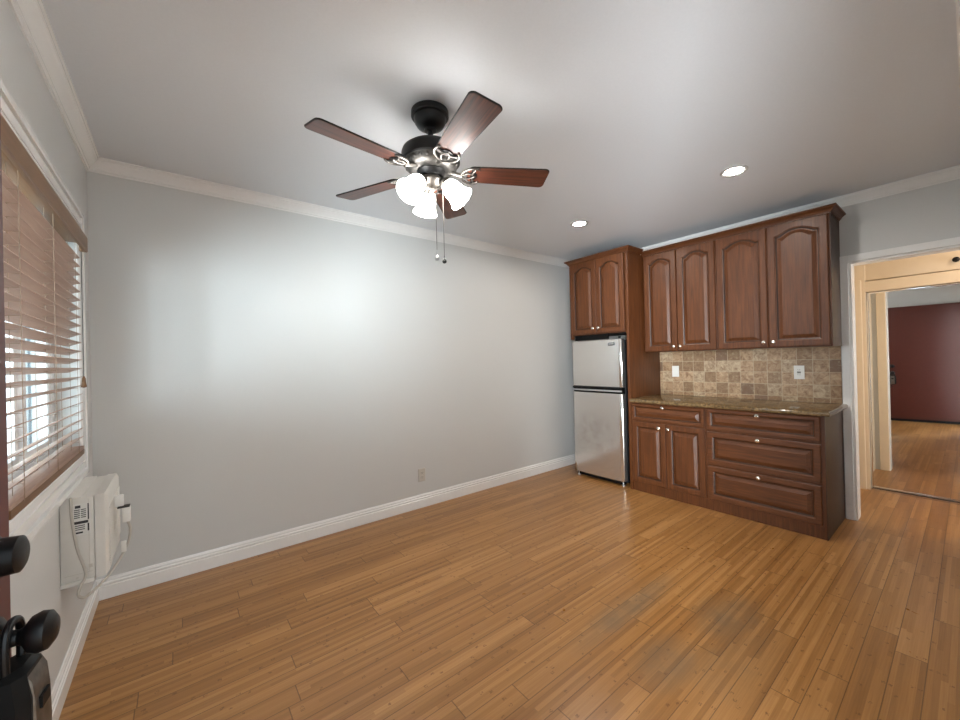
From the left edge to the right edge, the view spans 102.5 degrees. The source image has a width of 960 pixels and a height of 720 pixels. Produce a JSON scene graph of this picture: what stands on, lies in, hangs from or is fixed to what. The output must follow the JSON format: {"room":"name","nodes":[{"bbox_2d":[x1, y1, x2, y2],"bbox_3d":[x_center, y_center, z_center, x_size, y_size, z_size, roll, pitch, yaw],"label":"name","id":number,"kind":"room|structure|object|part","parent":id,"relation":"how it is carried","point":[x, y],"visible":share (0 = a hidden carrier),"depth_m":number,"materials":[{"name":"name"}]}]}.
{"room":"studio apartment","nodes":[
{"label":"studio apartment","id":0,"kind":"room"},
{"bbox_2d":[0,0,94,691],"bbox_3d":[-1.266,0.082,0.857,0.150,2.535,3.315,-1,0,-38],"label":"wall","id":1,"kind":"structure","parent":0,"point":[35,589],"depth_m":1.51,"materials":[{"name":"paint"}]},
{"bbox_2d":[0,112,60,657],"bbox_3d":[-0.525,0.255,0.244,0.117,2.132,0.940,-1,0,-31],"label":"door","id":2,"kind":"structure","parent":1,"relation":"in","point":[42,629],"depth_m":0.62,"materials":[{"name":"paint"}]},
{"bbox_2d":[0,615,51,719],"bbox_3d":[-0.716,0.524,0.601,0.054,0.248,0.092,-1,0,-31],"label":"lockbox","id":3,"kind":"object","parent":2,"relation":"hanging from","point":[25,685],"visible":0.87,"depth_m":0.59,"materials":[{"name":"black metal"}]},
{"bbox_3d":[-0.718,0.432,0.606,0.077,0.072,0.072,-1,0,-38],"label":"knob","id":4,"kind":"part","parent":2,"relation":"part of","materials":[{"name":"black metal"}]},
{"bbox_2d":[0,79,88,541],"bbox_3d":[-1.333,-0.106,0.977,0.145,1.335,2.500,-1,0,-38],"label":"window","id":5,"kind":"structure","parent":1,"relation":"in","point":[32,518],"depth_m":1.51,"materials":[{"name":"paint"}]},
{"bbox_3d":[-1.590,-0.099,1.213,0.032,1.015,0.640,-1,0,-38],"label":"sash","id":6,"kind":"part","parent":5,"relation":"part of","materials":[{"name":"plastic"}]},
{"bbox_3d":[-1.368,-0.106,0.949,0.040,1.105,2.270,-1,0,-38],"label":"frame","id":7,"kind":"part","parent":5,"relation":"part of","materials":[{"name":"plastic"}]},
{"bbox_3d":[-1.909,-0.090,1.639,0.032,1.015,0.425,-1,0,-38],"label":"sash","id":8,"kind":"part","parent":5,"relation":"part of","materials":[{"name":"plastic"}]},
{"bbox_2d":[1,150,86,519],"bbox_3d":[-1.646,-0.093,1.468,0.073,1.089,1.066,-1,0,-38],"label":"window blind","id":9,"kind":"object","parent":5,"relation":"attached to","point":[39,265],"visible":0.94,"depth_m":1.35,"materials":[{"name":"brown wood"}]},
{"bbox_3d":[-1.398,-0.087,1.142,0.055,1.020,0.014,-1,0,-38],"label":"ladder cord","id":10,"kind":"part","parent":9,"relation":"part of","materials":[{"name":"fabric"}]},
{"bbox_3d":[-1.666,-0.611,1.464,0.054,0.053,1.066,-1,0,-38],"label":"head rail","id":11,"kind":"part","parent":9,"relation":"part of","materials":[{"name":"brown wood"}]},
{"bbox_2d":[1,114,87,252],"bbox_3d":[-1.249,-0.581,1.007,0.030,0.076,2.198,-1,0,-38],"label":"valance","id":12,"kind":"object","parent":9,"relation":"attached to","point":[11,145],"visible":1,"depth_m":1.22,"materials":[{"name":"brown wood"}]},
{"bbox_3d":[-1.651,-0.080,1.465,0.055,1.020,0.014,-1,0,-38],"label":"ladder cord","id":13,"kind":"part","parent":9,"relation":"part of","materials":[{"name":"fabric"}]},
{"bbox_3d":[-1.638,0.438,1.462,0.053,0.026,1.066,-1,0,-38],"label":"rail","id":14,"kind":"part","parent":9,"relation":"part of","materials":[{"name":"brown wood"}]},
{"bbox_3d":[-1.898,-0.072,1.779,0.055,1.020,0.014,-1,0,-38],"label":"ladder cord","id":15,"kind":"part","parent":9,"relation":"part of","materials":[{"name":"fabric"}]},
{"bbox_3d":[-1.937,-0.251,1.876,0.002,0.660,0.008,-1,0,-38],"label":"lift cord","id":16,"kind":"part","parent":9,"relation":"part of","materials":[{"name":"white fabric"}]},
{"bbox_2d":[7,0,99,170],"bbox_3d":[-1.258,-1.149,0.985,0.063,0.074,3.165,-1,0,-38],"label":"trim","id":17,"kind":"structure","parent":1,"relation":"attached to","point":[31,16],"depth_m":1.51,"materials":[{"name":"paint"}]},
{"bbox_2d":[51,580,98,719],"bbox_3d":[-1.217,1.290,0.963,0.016,0.117,3.165,-1,0,-38],"label":"baseboard","id":18,"kind":"structure","parent":1,"relation":"attached to","point":[61,687],"depth_m":1.67,"materials":[{"name":"paint"}]},
{"bbox_2d":[59,473,131,598],"bbox_3d":[-1.753,0.788,1.787,0.207,0.433,0.436,-1,0,-38],"label":"air conditioner","id":19,"kind":"object","parent":1,"relation":"attached to","point":[90,529],"visible":1,"depth_m":1.64,"materials":[{"name":"plastic"}]},
{"bbox_2d":[74,503,88,533],"bbox_3d":[-1.670,0.665,1.615,0.045,0.121,0.002,-1,0,-38],"label":"print","id":20,"kind":"object","parent":19,"relation":"attached to","point":[81,510],"depth_m":1.61},
{"bbox_3d":[-1.659,0.785,1.705,0.052,0.433,0.258,-1,0,6],"label":"power cord","id":21,"kind":"part","parent":19,"relation":"part of","materials":[{"name":"plastic"}]},
{"bbox_3d":[-1.745,0.752,1.810,0.041,0.352,0.406,-1,0,-38],"label":"panel","id":22,"kind":"part","parent":19,"relation":"part of","materials":[{"name":"plastic"}]},
{"bbox_2d":[109,493,117,562],"bbox_3d":[-1.700,0.770,1.787,0.004,0.246,0.250,-1,0,-38],"label":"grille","id":23,"kind":"object","parent":19,"relation":"attached to","point":[113,504],"depth_m":1.77,"materials":[{"name":"plastic"}]},
{"bbox_3d":[-1.814,0.759,1.933,0.005,0.235,0.080,-1,0,-38],"label":"control panel","id":24,"kind":"part","parent":19,"relation":"part of","materials":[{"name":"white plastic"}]},
{"bbox_2d":[86,171,575,579],"bbox_3d":[-0.499,0.072,3.660,4.817,2.535,0.150,-1,0,-38],"label":"wall","id":25,"kind":"structure","parent":0,"point":[257,371],"depth_m":2.86,"materials":[{"name":"paint"}]},
{"bbox_2d":[88,157,568,267],"bbox_3d":[-0.452,-1.160,3.590,4.547,0.074,0.063,-1,0,-38],"label":"trim","id":26,"kind":"structure","parent":25,"relation":"attached to","point":[104,166],"depth_m":2.83,"materials":[{"name":"paint"}]},
{"bbox_2d":[96,454,574,600],"bbox_3d":[-0.406,1.279,3.600,4.547,0.117,0.016,-1,0,-38],"label":"baseboard","id":27,"kind":"structure","parent":25,"relation":"attached to","point":[115,585],"depth_m":2.84,"materials":[{"name":"paint"}]},
{"bbox_2d":[418,468,424,481],"bbox_3d":[-0.529,1.048,3.514,0.070,0.115,0.008,-1,0,-38],"label":"wall outlet","id":28,"kind":"object","parent":25,"relation":"attached to","point":[421,472],"visible":1,"depth_m":3.51,"materials":[{"name":"plastic"}]},
{"bbox_2d":[42,0,959,260],"bbox_3d":[0.494,-1.274,2.356,4.817,0.100,3.475,-1,0,-38],"label":"ceiling","id":29,"kind":"structure","parent":0,"point":[635,111],"depth_m":1.78,"materials":[{"name":"paint"}]},
{"bbox_2d":[304,91,548,263],"bbox_3d":[-0.245,-0.837,1.844,1.116,0.742,1.128,-1,0,-38],"label":"ceiling fan","id":30,"kind":"object","parent":29,"relation":"hanging from","point":[430,159],"visible":1,"depth_m":1.80,"materials":[{"name":"brown wood"}]},
{"bbox_3d":[-0.503,-0.905,1.603,0.131,0.032,0.401,-2,0,45],"label":"blade","id":31,"kind":"part","parent":30,"relation":"part of","materials":[{"name":"brown wood"}]},
{"bbox_3d":[-0.574,-0.902,2.043,0.401,0.032,0.131,-1,0,27],"label":"blade","id":32,"kind":"part","parent":30,"relation":"part of","materials":[{"name":"brown wood"}]},
{"bbox_3d":[-0.309,-0.794,1.770,0.139,0.140,0.124,-1,0,-38],"label":"lamp shade","id":33,"kind":"part","parent":30,"relation":"part of","materials":[{"name":"white glass"}]},
{"bbox_3d":[-0.301,-0.811,1.785,0.068,0.072,0.052,-1,0,-38],"label":"bulb","id":34,"kind":"part","parent":30,"relation":"part of","materials":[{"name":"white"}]},
{"bbox_3d":[-0.274,-0.794,1.993,0.123,0.140,0.139,-1,0,-38],"label":"lamp shade","id":35,"kind":"part","parent":30,"relation":"part of","materials":[{"name":"white glass"}]},
{"bbox_3d":[-0.211,-0.664,1.859,0.003,0.290,0.003,-1,0,-38],"label":"pull chain","id":36,"kind":"part","parent":30,"relation":"part of","materials":[{"name":"grey metal"}]},
{"bbox_3d":[-0.207,-0.505,1.859,0.024,0.052,0.024,-1,0,-38],"label":"pull knob","id":37,"kind":"part","parent":30,"relation":"part of","materials":[{"name":"silver metal"}]},
{"bbox_3d":[-0.175,-0.657,1.859,0.003,0.335,0.003,-1,0,-38],"label":"pull chain","id":38,"kind":"part","parent":30,"relation":"part of","materials":[{"name":"grey metal"}]},
{"bbox_3d":[-0.169,-0.856,1.862,0.064,0.059,0.066,-1,0,-38],"label":"lamp arm","id":39,"kind":"part","parent":30,"relation":"part of","materials":[{"name":"grey metal"}]},
{"bbox_3d":[-0.143,-0.907,1.687,0.099,0.024,0.035,-1,0,-27],"label":"bracket plate","id":40,"kind":"part","parent":30,"relation":"part of","materials":[{"name":"silver metal"}]},
{"bbox_3d":[-0.179,-0.911,2.246,0.131,0.032,0.401,-1,0,9],"label":"blade","id":41,"kind":"part","parent":30,"relation":"part of","materials":[{"name":"brown wood"}]},
{"bbox_3d":[-0.103,-0.799,1.852,0.132,0.140,0.133,-1,0,-38],"label":"lamp shade","id":42,"kind":"part","parent":30,"relation":"part of","materials":[{"name":"white glass"}]},
{"bbox_3d":[-0.064,-0.916,1.535,0.131,0.032,0.401,-1,0,-27],"label":"blade","id":43,"kind":"part","parent":30,"relation":"part of","materials":[{"name":"brown wood"}]},
{"bbox_3d":[-0.032,-0.909,1.904,0.035,0.024,0.099,-1,0,-9],"label":"bracket plate","id":44,"kind":"part","parent":30,"relation":"part of","materials":[{"name":"silver metal"}]},
{"bbox_3d":[0.137,-0.920,1.932,0.401,0.032,0.131,-1,0,-9],"label":"blade","id":45,"kind":"part","parent":30,"relation":"part of","materials":[{"name":"brown wood"}]},
{"bbox_2d":[570,220,588,226],"bbox_3d":[0.897,-1.227,3.475,0.160,0.008,0.160,-1,0,-38],"label":"recessed light","id":46,"kind":"object","parent":29,"relation":"in","point":[580,223],"visible":1,"depth_m":3.46,"materials":[{"name":"silver metal"}]},
{"bbox_2d":[720,165,748,177],"bbox_3d":[1.683,-1.249,2.554,0.160,0.008,0.160,-1,0,-38],"label":"recessed light","id":47,"kind":"object","parent":29,"relation":"in","point":[736,170],"visible":1,"depth_m":2.55,"materials":[{"name":"silver metal"}]},
{"bbox_2d":[59,464,959,719],"bbox_3d":[1.660,1.323,2.306,6.500,0.080,4.900,-1,0,-38],"label":"floor","id":48,"kind":"structure","parent":0,"point":[561,593],"depth_m":1.94,"materials":[{"name":"brown wood"}]},
{"bbox_2d":[572,336,629,485],"bbox_3d":[1.475,0.523,4.324,0.574,1.540,0.622,-1,0,-38],"label":"refrigerator","id":49,"kind":"object","parent":48,"relation":"on","point":[600,374],"visible":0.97,"depth_m":4.10,"materials":[{"name":"silver metal"}]},
{"bbox_3d":[1.254,0.298,4.158,0.022,0.024,0.614,-1,0,-38],"label":"handle trim","id":50,"kind":"part","parent":49,"relation":"part of","materials":[{"name":"black plastic"}]},
{"bbox_3d":[1.267,0.036,4.173,0.066,0.500,0.618,-1,0,-38],"label":"freezer door","id":51,"kind":"part","parent":49,"relation":"part of","materials":[{"name":"silver metal"}]},
{"bbox_3d":[1.286,0.801,4.171,0.066,0.894,0.618,-1,0,-38],"label":"fresh food door","id":52,"kind":"part","parent":49,"relation":"part of","materials":[{"name":"silver metal"}]},
{"bbox_2d":[564,245,660,488],"bbox_3d":[1.491,0.081,4.297,0.656,2.424,0.806,-1,0,-38],"label":"tall cabinet","id":53,"kind":"object","parent":48,"relation":"on","point":[607,291],"visible":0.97,"depth_m":4.00,"materials":[{"name":"brown wood"}]},
{"bbox_3d":[1.142,-0.679,4.256,0.020,0.790,0.328,-1,0,-38],"label":"door","id":54,"kind":"part","parent":53,"relation":"part of","materials":[{"name":"brown wood"}]},
{"bbox_3d":[1.235,-0.254,4.274,0.015,0.065,0.435,-1,0,-38],"label":"filler panel","id":55,"kind":"part","parent":53,"relation":"part of","materials":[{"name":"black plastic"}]},
{"bbox_3d":[1.405,-1.105,4.256,0.492,0.050,0.806,-1,0,-38],"label":"crown moulding","id":56,"kind":"part","parent":53,"relation":"part of","materials":[{"name":"brown wood"}]},
{"bbox_3d":[1.345,-0.685,3.996,0.020,0.790,0.322,-1,0,-38],"label":"door","id":57,"kind":"part","parent":53,"relation":"part of","materials":[{"name":"brown wood"}]},
{"bbox_3d":[1.725,0.097,4.040,0.606,2.378,0.028,-1,0,-38],"label":"panel","id":58,"kind":"part","parent":53,"relation":"part of","materials":[{"name":"brown wood"}]},
{"bbox_2d":[631,402,708,508],"bbox_3d":[1.947,0.844,3.738,0.656,0.872,0.690,-1,0,-38],"label":"base cabinet","id":59,"kind":"object","parent":48,"relation":"on","point":[669,442],"visible":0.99,"depth_m":3.52,"materials":[{"name":"brown wood"}]},
{"bbox_3d":[1.621,0.894,3.689,0.020,0.588,0.330,-1,0,-38],"label":"door","id":60,"kind":"part","parent":59,"relation":"part of","materials":[{"name":"brown wood"}]},
{"bbox_3d":[1.714,0.502,3.559,0.020,0.160,0.664,-1,0,-38],"label":"drawer","id":61,"kind":"part","parent":59,"relation":"part of","materials":[{"name":"brown wood"}]},
{"bbox_3d":[1.827,0.888,3.427,0.020,0.588,0.330,-1,0,-38],"label":"door","id":62,"kind":"part","parent":59,"relation":"part of","materials":[{"name":"brown wood"}]},
{"bbox_2d":[706,408,845,540],"bbox_3d":[2.398,0.831,3.163,0.656,0.872,0.772,-1,0,-38],"label":"base cabinet","id":63,"kind":"object","parent":48,"relation":"on","point":[784,471],"visible":1,"depth_m":2.92,"materials":[{"name":"brown wood"}]},
{"bbox_2d":[629,394,847,416],"bbox_3d":[2.190,0.383,3.426,0.644,0.036,1.496,-1,0,-38],"label":"countertop","id":64,"kind":"structure","parent":63,"relation":"on","point":[742,404],"depth_m":3.19,"materials":[{"name":"stone"}]},
{"bbox_3d":[2.159,0.493,2.992,0.020,0.178,0.738,-1,0,-38],"label":"drawer","id":65,"kind":"part","parent":63,"relation":"part of","materials":[{"name":"brown wood"}]},
{"bbox_3d":[2.165,0.736,2.991,0.020,0.272,0.738,-1,0,-38],"label":"drawer","id":66,"kind":"part","parent":63,"relation":"part of","materials":[{"name":"brown wood"}]},
{"bbox_3d":[2.172,1.029,2.990,0.020,0.278,0.738,-1,0,-38],"label":"drawer","id":67,"kind":"part","parent":63,"relation":"part of","materials":[{"name":"brown wood"}]},
{"bbox_3d":[2.653,0.824,2.875,0.605,0.872,0.004,-1,0,-38],"label":"panel","id":68,"kind":"part","parent":63,"relation":"part of","materials":[{"name":"brown wood"}]},
{"bbox_2d":[854,265,959,489],"bbox_3d":[4.401,-0.041,2.846,0.095,2.515,2.320,-1,0,-38],"label":"door frame","id":69,"kind":"structure","parent":48,"relation":"on","point":[947,277],"depth_m":3.67,"materials":[{"name":"beige paint"}]},
{"bbox_2d":[865,250,959,280],"bbox_3d":[4.577,-0.960,2.973,0.610,0.365,2.248,-1,0,-38],"label":"upper cabinet","id":70,"kind":"object","parent":69,"relation":"attached to","point":[946,261],"visible":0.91,"depth_m":3.44,"materials":[{"name":"beige paint"}]},
{"bbox_3d":[4.004,-0.845,3.240,0.034,0.044,0.044,-1,0,-38],"label":"knob","id":71,"kind":"part","parent":70,"relation":"part of","materials":[{"name":"brown metal"}]},
{"bbox_2d":[867,283,959,501],"bbox_3d":[4.095,0.275,3.236,0.026,1.858,1.166,-1,0,-38],"label":"mirror","id":72,"kind":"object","parent":69,"relation":"attached to","point":[914,333],"depth_m":3.46,"materials":[{"name":"mirror"}]},
{"bbox_2d":[871,487,959,504],"bbox_3d":[4.445,1.207,2.813,0.070,0.018,2.237,-1,0,-38],"label":"track","id":73,"kind":"object","parent":48,"relation":"on","point":[872,488],"visible":1,"depth_m":3.46,"materials":[{"name":"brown metal"}]},
{"bbox_2d":[586,179,959,514],"bbox_3d":[2.417,0.001,3.746,0.120,2.535,3.315,-1,0,-38],"label":"wall","id":74,"kind":"structure","parent":0,"point":[931,213],"depth_m":2.80,"materials":[{"name":"paint"}]},
{"bbox_2d":[643,240,717,351],"bbox_3d":[2.026,-0.583,3.825,0.374,0.990,0.689,-1,0,-38],"label":"upper cabinet","id":75,"kind":"object","parent":74,"relation":"attached to","point":[679,285],"visible":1,"depth_m":3.69,"materials":[{"name":"brown wood"}]},
{"bbox_3d":[1.808,-0.579,3.867,0.020,0.980,0.322,-1,0,-38],"label":"door","id":76,"kind":"part","parent":75,"relation":"part of","materials":[{"name":"brown wood"}]},
{"bbox_3d":[2.016,-0.585,3.602,0.020,0.980,0.336,-1,0,-38],"label":"door","id":77,"kind":"part","parent":75,"relation":"part of","materials":[{"name":"brown wood"}]},
{"bbox_2d":[660,346,842,403],"bbox_3d":[2.422,0.130,3.636,0.011,0.457,1.461,-1,0,-38],"label":"backsplash","id":78,"kind":"structure","parent":74,"relation":"attached to","point":[766,374],"depth_m":3.50,"materials":[{"name":"tile"}]},
{"bbox_2d":[672,366,678,376],"bbox_3d":[2.065,0.120,4.072,0.011,0.115,0.070,-1,0,-38],"label":"wall switch","id":79,"kind":"object","parent":78,"relation":"attached to","point":[675,369],"visible":1,"depth_m":4.07,"materials":[{"name":"white plastic"}]},
{"bbox_2d":[794,366,804,378],"bbox_3d":[2.702,0.105,3.262,0.009,0.115,0.070,-1,0,-38],"label":"wall outlet","id":80,"kind":"object","parent":78,"relation":"attached to","point":[799,373],"visible":1,"depth_m":3.26,"materials":[{"name":"white plastic"}]},
{"bbox_2d":[796,368,801,375],"bbox_3d":[2.700,0.105,3.261,0.004,0.066,0.034,-1,0,-38],"label":"receptacle","id":81,"kind":"object","parent":80,"relation":"attached to","point":[798,370],"depth_m":3.26,"materials":[{"name":"white plastic"}]},
{"bbox_2d":[715,213,841,349],"bbox_3d":[2.478,-0.596,3.249,0.374,0.990,0.776,-1,0,-38],"label":"upper cabinet","id":82,"kind":"object","parent":74,"relation":"attached to","point":[778,286],"visible":1,"depth_m":3.08,"materials":[{"name":"brown wood"}]},
{"bbox_3d":[2.243,-0.591,3.311,0.020,0.980,0.374,-1,0,-38],"label":"door","id":83,"kind":"part","parent":82,"relation":"part of","materials":[{"name":"brown wood"}]},
{"bbox_2d":[641,203,845,256],"bbox_3d":[2.267,-1.111,3.510,0.363,0.050,1.514,-1,0,-38],"label":"crown molding","id":84,"kind":"structure","parent":82,"relation":"on","point":[834,209],"depth_m":3.21,"materials":[{"name":"brown wood"}]},
{"bbox_3d":[2.479,-0.598,3.011,0.020,0.980,0.374,-1,0,-38],"label":"door","id":85,"kind":"part","parent":82,"relation":"part of","materials":[{"name":"brown wood"}]},
{"bbox_3d":[2.735,-0.603,2.959,0.323,0.990,0.003,-1,0,-38],"label":"panel","id":86,"kind":"part","parent":82,"relation":"part of","materials":[{"name":"brown wood"}]},
{"bbox_2d":[640,165,959,254],"bbox_3d":[2.269,-1.226,3.753,0.063,0.074,3.165,-1,0,-38],"label":"trim","id":87,"kind":"structure","parent":74,"relation":"attached to","point":[952,173],"depth_m":2.91,"materials":[{"name":"paint"}]},
{"bbox_2d":[840,237,959,520],"bbox_3d":[3.183,0.210,2.765,0.145,2.072,0.834,-1,0,-38],"label":"door frame","id":88,"kind":"structure","parent":74,"relation":"attached to","point":[844,279],"depth_m":3.02,"materials":[{"name":"paint"}]},
{"bbox_3d":[3.572,-0.027,3.734,1.683,2.535,0.100,-1,0,-38],"label":"wall","id":89,"kind":"structure","parent":0,"visible":0},
{"bbox_2d":[854,280,866,488],"bbox_3d":[3.659,0.238,3.704,0.023,2.000,0.045,-1,0,-38],"label":"trim","id":90,"kind":"structure","parent":89,"relation":"attached to","point":[858,299],"depth_m":3.69,"materials":[{"name":"beige paint"}]},
{"bbox_3d":[1.558,0.013,1.061,4.547,2.535,0.150,-1,0,-38],"label":"wall","id":91,"kind":"structure","parent":0,"visible":0},
{"bbox_2d":[956,0,959,89],"bbox_3d":[1.462,-1.215,1.149,4.547,0.074,0.063,-1,0,-38],"label":"trim","id":92,"kind":"structure","parent":91,"relation":"attached to","point":[957,1],"depth_m":1.46,"materials":[{"name":"paint"}]},
{"label":"outside","id":93,"kind":"structure","parent":0,"visible":0},
{"bbox_3d":[-4.202,1.640,0.308,12.500,0.200,14.500,-1,0,-38],"label":"ground","id":94,"kind":"structure","parent":93,"visible":0},
{"bbox_2d":[25,326,31,445],"bbox_3d":[-7.773,-0.327,5.210,4.200,4.300,1.650,-1,0,-38],"label":"house","id":95,"kind":"structure","parent":94,"relation":"on","point":[28,376],"depth_m":5.37,"materials":[{"name":"white"}]}
]}

